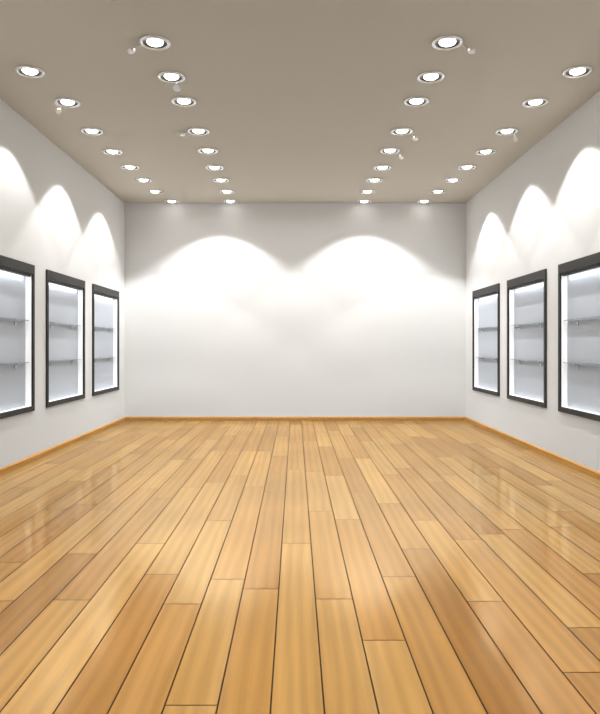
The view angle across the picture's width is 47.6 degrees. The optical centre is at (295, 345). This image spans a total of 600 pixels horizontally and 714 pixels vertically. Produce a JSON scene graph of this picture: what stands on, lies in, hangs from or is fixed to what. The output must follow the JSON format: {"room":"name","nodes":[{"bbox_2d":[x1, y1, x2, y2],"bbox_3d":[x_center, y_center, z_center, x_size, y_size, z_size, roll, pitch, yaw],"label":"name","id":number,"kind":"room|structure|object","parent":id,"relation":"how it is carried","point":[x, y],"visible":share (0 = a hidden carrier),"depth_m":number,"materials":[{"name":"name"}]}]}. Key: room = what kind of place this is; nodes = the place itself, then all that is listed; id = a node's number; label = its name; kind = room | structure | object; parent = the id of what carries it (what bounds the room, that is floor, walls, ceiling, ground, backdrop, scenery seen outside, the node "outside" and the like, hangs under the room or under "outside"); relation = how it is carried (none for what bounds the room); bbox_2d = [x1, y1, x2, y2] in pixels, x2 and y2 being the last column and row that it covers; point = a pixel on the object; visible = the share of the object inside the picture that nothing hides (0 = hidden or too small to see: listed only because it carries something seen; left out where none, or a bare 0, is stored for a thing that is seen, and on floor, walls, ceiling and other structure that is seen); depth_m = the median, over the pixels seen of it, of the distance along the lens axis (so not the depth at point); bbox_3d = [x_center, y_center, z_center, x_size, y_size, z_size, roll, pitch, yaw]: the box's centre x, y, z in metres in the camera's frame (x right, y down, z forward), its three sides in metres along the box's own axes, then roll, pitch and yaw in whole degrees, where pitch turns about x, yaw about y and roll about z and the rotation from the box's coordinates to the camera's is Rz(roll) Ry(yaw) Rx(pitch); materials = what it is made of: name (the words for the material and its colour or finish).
{"room":"empty gallery showroom","nodes":[
{"label":"empty gallery showroom","id":0,"kind":"room"},
{"bbox_2d":[0,99,124,467],"bbox_3d":[-2.500,-0.471,3.685,0.300,3.000,11.370,0,0,0],"label":"wall","id":1,"kind":"structure","parent":0,"point":[55,216],"depth_m":6.64,"materials":[{"name":"white paint"}]},
{"bbox_2d":[0,255,34,418],"bbox_3d":[-2.365,-0.071,5.515,0.067,1.300,1.150,0,0,0],"label":"frame","id":2,"kind":"object","parent":1,"relation":"attached to","point":[7,263],"visible":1,"depth_m":5.94,"materials":[{"name":"grey metal"}]},
{"bbox_2d":[46,269,84,407],"bbox_3d":[-2.365,-0.071,6.975,0.067,1.300,1.150,0,0,0],"label":"frame","id":3,"kind":"object","parent":1,"relation":"attached to","point":[56,278],"visible":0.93,"depth_m":6.78,"materials":[{"name":"grey metal"}]},
{"bbox_2d":[92,284,118,395],"bbox_3d":[-2.365,-0.071,8.435,0.067,1.300,1.150,0,0,0],"label":"frame","id":4,"kind":"object","parent":1,"relation":"attached to","point":[102,291],"visible":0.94,"depth_m":8.33,"materials":[{"name":"grey metal"}]},
{"bbox_2d":[125,203,465,416],"bbox_3d":[0.000,-0.471,9.520,5.300,3.000,0.300,0,0,0],"label":"wall","id":5,"kind":"structure","parent":0,"point":[234,309],"depth_m":9.37,"materials":[{"name":"white paint"}]},
{"bbox_2d":[0,421,599,713],"bbox_3d":[0.000,1.104,3.685,5.300,0.150,11.970,0,0,0],"label":"floor","id":6,"kind":"structure","parent":0,"point":[147,567],"depth_m":3.15,"materials":[{"name":"brown wood"}]},
{"bbox_2d":[0,0,599,202],"bbox_3d":[0.000,-2.071,3.685,5.300,0.200,11.970,0,0,0],"label":"ceiling","id":7,"kind":"structure","parent":0,"point":[299,101],"depth_m":5.13,"materials":[{"name":"beige paint"}]},
{"bbox_2d":[15,65,44,77],"bbox_3d":[-1.898,-1.959,4.865,0.204,0.024,0.204,0,0,0],"label":"recessed light","id":8,"kind":"object","parent":7,"relation":"in","point":[30,71],"visible":1,"depth_m":4.84,"materials":[{"name":"white"}]},
{"bbox_2d":[54,97,80,113],"bbox_3d":[-1.849,-1.938,5.485,0.230,0.067,0.210,0,0,0],"label":"recessed light","id":9,"kind":"object","parent":7,"relation":"in","point":[68,102],"visible":1,"depth_m":5.47,"materials":[{"name":"white"}]},
{"bbox_2d":[80,127,103,135],"bbox_3d":[-1.859,-1.959,6.219,0.204,0.024,0.204,0,0,0],"label":"recessed light","id":10,"kind":"object","parent":7,"relation":"in","point":[93,131],"visible":1,"depth_m":6.20,"materials":[{"name":"white"}]},
{"bbox_2d":[102,148,122,154],"bbox_3d":[-1.848,-1.959,6.873,0.204,0.024,0.204,0,0,0],"label":"recessed light","id":11,"kind":"object","parent":7,"relation":"in","point":[110,151],"visible":1,"depth_m":6.85,"materials":[{"name":"white glass"}]},
{"bbox_2d":[120,164,139,169],"bbox_3d":[-1.815,-1.959,7.467,0.204,0.024,0.204,0,0,0],"label":"recessed light","id":12,"kind":"object","parent":7,"relation":"in","point":[124,166],"visible":1,"depth_m":7.44,"materials":[{"name":"white glass"}]},
{"bbox_2d":[135,177,151,182],"bbox_3d":[-1.797,-1.959,8.050,0.204,0.024,0.204,0,0,0],"label":"recessed light","id":13,"kind":"object","parent":7,"relation":"in","point":[140,179],"visible":1,"depth_m":8.02,"materials":[{"name":"white glass"}]},
{"bbox_2d":[127,34,170,53],"bbox_3d":[-0.949,-1.937,4.402,0.285,0.067,0.204,0,0,0],"label":"recessed light","id":14,"kind":"object","parent":7,"relation":"in","point":[150,41],"visible":1,"depth_m":4.39,"materials":[{"name":"white"}]},
{"bbox_2d":[147,189,162,193],"bbox_3d":[-1.784,-1.959,8.647,0.204,0.024,0.204,0,0,0],"label":"recessed light","id":15,"kind":"object","parent":7,"relation":"in","point":[152,191],"visible":1,"depth_m":8.61,"materials":[{"name":"white"}]},
{"bbox_2d":[157,70,185,91],"bbox_3d":[-0.904,-1.934,4.964,0.203,0.074,0.203,0,0,-32],"label":"recessed light","id":16,"kind":"object","parent":7,"relation":"in","point":[168,76],"visible":1,"depth_m":4.95,"materials":[{"name":"white"}]},
{"bbox_2d":[164,199,178,203],"bbox_3d":[-1.676,-1.959,9.230,0.204,0.024,0.204,0,0,0],"label":"recessed light","id":17,"kind":"object","parent":7,"relation":"in","point":[172,201],"visible":1,"depth_m":9.19,"materials":[{"name":"white"}]},
{"bbox_2d":[171,96,196,106],"bbox_3d":[-0.894,-1.959,5.459,0.204,0.024,0.204,0,0,0],"label":"recessed light","id":18,"kind":"object","parent":7,"relation":"in","point":[184,101],"visible":1,"depth_m":5.44,"materials":[{"name":"white"}]},
{"bbox_2d":[180,127,209,135],"bbox_3d":[-0.923,-1.953,6.219,0.280,0.037,0.204,0,0,0],"label":"recessed light","id":19,"kind":"object","parent":7,"relation":"in","point":[199,131],"visible":1,"depth_m":6.21,"materials":[{"name":"white glass"}]},
{"bbox_2d":[198,147,217,153],"bbox_3d":[-0.878,-1.959,6.838,0.204,0.024,0.204,0,0,0],"label":"recessed light","id":20,"kind":"object","parent":7,"relation":"in","point":[204,150],"visible":1,"depth_m":6.81,"materials":[{"name":"white glass"}]},
{"bbox_2d":[205,165,223,170],"bbox_3d":[-0.890,-1.959,7.488,0.204,0.024,0.204,0,0,0],"label":"recessed light","id":21,"kind":"object","parent":7,"relation":"in","point":[208,167],"visible":1,"depth_m":7.47,"materials":[{"name":"white glass"}]},
{"bbox_2d":[212,177,229,182],"bbox_3d":[-0.880,-1.959,8.050,0.204,0.024,0.204,0,0,0],"label":"recessed light","id":22,"kind":"object","parent":7,"relation":"in","point":[218,179],"visible":1,"depth_m":8.02,"materials":[{"name":"white"}]},
{"bbox_2d":[219,189,234,193],"bbox_3d":[-0.869,-1.959,8.647,0.204,0.024,0.204,0,0,0],"label":"recessed light","id":23,"kind":"object","parent":7,"relation":"in","point":[223,191],"visible":1,"depth_m":8.62,"materials":[{"name":"white"}]},
{"bbox_2d":[223,199,237,203],"bbox_3d":[-0.881,-1.959,9.230,0.204,0.024,0.204,0,0,0],"label":"recessed light","id":24,"kind":"object","parent":7,"relation":"in","point":[230,201],"visible":1,"depth_m":9.19,"materials":[{"name":"white"}]},
{"bbox_2d":[357,199,371,203],"bbox_3d":[0.934,-1.959,9.230,0.204,0.024,0.204,0,0,0],"label":"recessed light","id":25,"kind":"object","parent":7,"relation":"in","point":[363,201],"visible":1,"depth_m":9.20,"materials":[{"name":"white"}]},
{"bbox_2d":[359,189,375,193],"bbox_3d":[0.918,-1.959,8.647,0.204,0.024,0.204,0,0,0],"label":"recessed light","id":26,"kind":"object","parent":7,"relation":"in","point":[364,191],"visible":1,"depth_m":8.62,"materials":[{"name":"white"}]},
{"bbox_2d":[366,177,382,182],"bbox_3d":[0.938,-1.959,8.050,0.204,0.024,0.204,0,0,0],"label":"recessed light","id":27,"kind":"object","parent":7,"relation":"in","point":[373,179],"visible":1,"depth_m":8.02,"materials":[{"name":"white"}]},
{"bbox_2d":[373,165,391,170],"bbox_3d":[0.960,-1.959,7.488,0.204,0.024,0.204,0,0,0],"label":"recessed light","id":28,"kind":"object","parent":7,"relation":"in","point":[377,167],"visible":1,"depth_m":7.47,"materials":[{"name":"white glass"}]},
{"bbox_2d":[380,147,403,158],"bbox_3d":[0.975,-1.932,6.838,0.249,0.078,0.204,0,0,0],"label":"recessed light","id":29,"kind":"object","parent":7,"relation":"in","point":[388,150],"visible":1,"depth_m":6.82,"materials":[{"name":"white glass"}]},
{"bbox_2d":[391,127,417,140],"bbox_3d":[1.004,-1.933,6.219,0.260,0.076,0.204,0,0,0],"label":"recessed light","id":30,"kind":"object","parent":7,"relation":"in","point":[400,131],"visible":1,"depth_m":6.21,"materials":[{"name":"white glass"}]},
{"bbox_2d":[404,96,428,106],"bbox_3d":[0.973,-1.959,5.459,0.204,0.024,0.204,0,0,0],"label":"recessed light","id":31,"kind":"object","parent":7,"relation":"in","point":[414,101],"visible":1,"depth_m":5.44,"materials":[{"name":"white"}]},
{"bbox_2d":[417,199,431,203],"bbox_3d":[1.749,-1.959,9.230,0.204,0.024,0.204,0,0,0],"label":"recessed light","id":32,"kind":"object","parent":7,"relation":"in","point":[422,201],"visible":1,"depth_m":9.20,"materials":[{"name":"white"}]},
{"bbox_2d":[417,70,444,82],"bbox_3d":[0.991,-1.959,4.964,0.204,0.024,0.204,0,0,0],"label":"recessed light","id":33,"kind":"object","parent":7,"relation":"in","point":[433,76],"visible":1,"depth_m":4.94,"materials":[{"name":"white"}]},
{"bbox_2d":[430,189,445,193],"bbox_3d":[1.815,-1.959,8.647,0.204,0.024,0.204,0,0,0],"label":"recessed light","id":34,"kind":"object","parent":7,"relation":"in","point":[436,191],"visible":1,"depth_m":8.61,"materials":[{"name":"white"}]},
{"bbox_2d":[444,177,461,182],"bbox_3d":[1.867,-1.959,8.050,0.204,0.024,0.204,0,0,0],"label":"recessed light","id":35,"kind":"object","parent":7,"relation":"in","point":[453,179],"visible":1,"depth_m":8.02,"materials":[{"name":"white"}]},
{"bbox_2d":[431,34,475,53],"bbox_3d":[1.028,-1.938,4.402,0.290,0.066,0.204,0,0,0],"label":"recessed light","id":36,"kind":"object","parent":7,"relation":"in","point":[449,41],"visible":1,"depth_m":4.39,"materials":[{"name":"white"}]},
{"bbox_2d":[457,164,476,169],"bbox_3d":[1.885,-1.959,7.467,0.204,0.024,0.204,0,0,0],"label":"recessed light","id":37,"kind":"object","parent":7,"relation":"in","point":[464,166],"visible":1,"depth_m":7.44,"materials":[{"name":"white glass"}]},
{"bbox_2d":[476,148,496,154],"bbox_3d":[1.927,-1.959,6.873,0.204,0.024,0.204,0,0,0],"label":"recessed light","id":38,"kind":"object","parent":7,"relation":"in","point":[485,151],"visible":1,"depth_m":6.84,"materials":[{"name":"white glass"}]},
{"bbox_2d":[495,127,518,141],"bbox_3d":[1.948,-1.930,6.219,0.228,0.081,0.204,0,0,0],"label":"recessed light","id":39,"kind":"object","parent":7,"relation":"in","point":[504,131],"visible":1,"depth_m":6.21,"materials":[{"name":"white glass"}]},
{"bbox_2d":[522,97,548,107],"bbox_3d":[1.936,-1.959,5.482,0.204,0.024,0.204,0,0,0],"label":"recessed light","id":40,"kind":"object","parent":7,"relation":"in","point":[533,102],"visible":1,"depth_m":5.46,"materials":[{"name":"white"}]},
{"bbox_2d":[562,65,592,77],"bbox_3d":[2.019,-1.959,4.865,0.204,0.024,0.204,0,0,0],"label":"recessed light","id":41,"kind":"object","parent":7,"relation":"in","point":[576,71],"visible":1,"depth_m":4.85,"materials":[{"name":"white"}]},
{"bbox_2d":[466,91,599,471],"bbox_3d":[2.500,-0.471,3.685,0.300,3.000,11.370,0,0,0],"label":"wall","id":42,"kind":"structure","parent":0,"point":[541,212],"depth_m":6.57,"materials":[{"name":"white paint"}]},
{"bbox_2d":[0,417,599,479],"bbox_3d":[0.000,1.002,3.685,4.700,0.055,11.370,0,0,0],"label":"baseboard","id":43,"kind":"structure","parent":42,"relation":"attached to","point":[27,460],"depth_m":8.69,"materials":[{"name":"brown wood"}]},
{"bbox_2d":[472,283,499,395],"bbox_3d":[2.365,-0.071,8.385,0.067,1.300,1.150,0,0,0],"label":"frame","id":44,"kind":"object","parent":42,"relation":"attached to","point":[493,289],"visible":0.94,"depth_m":8.14,"materials":[{"name":"grey metal"}]},
{"bbox_2d":[507,269,546,407],"bbox_3d":[2.365,-0.071,6.925,0.067,1.300,1.150,0,0,0],"label":"frame","id":45,"kind":"object","parent":42,"relation":"attached to","point":[541,276],"visible":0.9,"depth_m":6.71,"materials":[{"name":"grey metal"}]},
{"bbox_2d":[558,252,599,420],"bbox_3d":[2.365,-0.071,5.465,0.067,1.300,1.150,0,0,0],"label":"frame","id":46,"kind":"object","parent":42,"relation":"attached to","point":[590,261],"visible":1,"depth_m":5.76,"materials":[{"name":"grey metal"}]}
]}

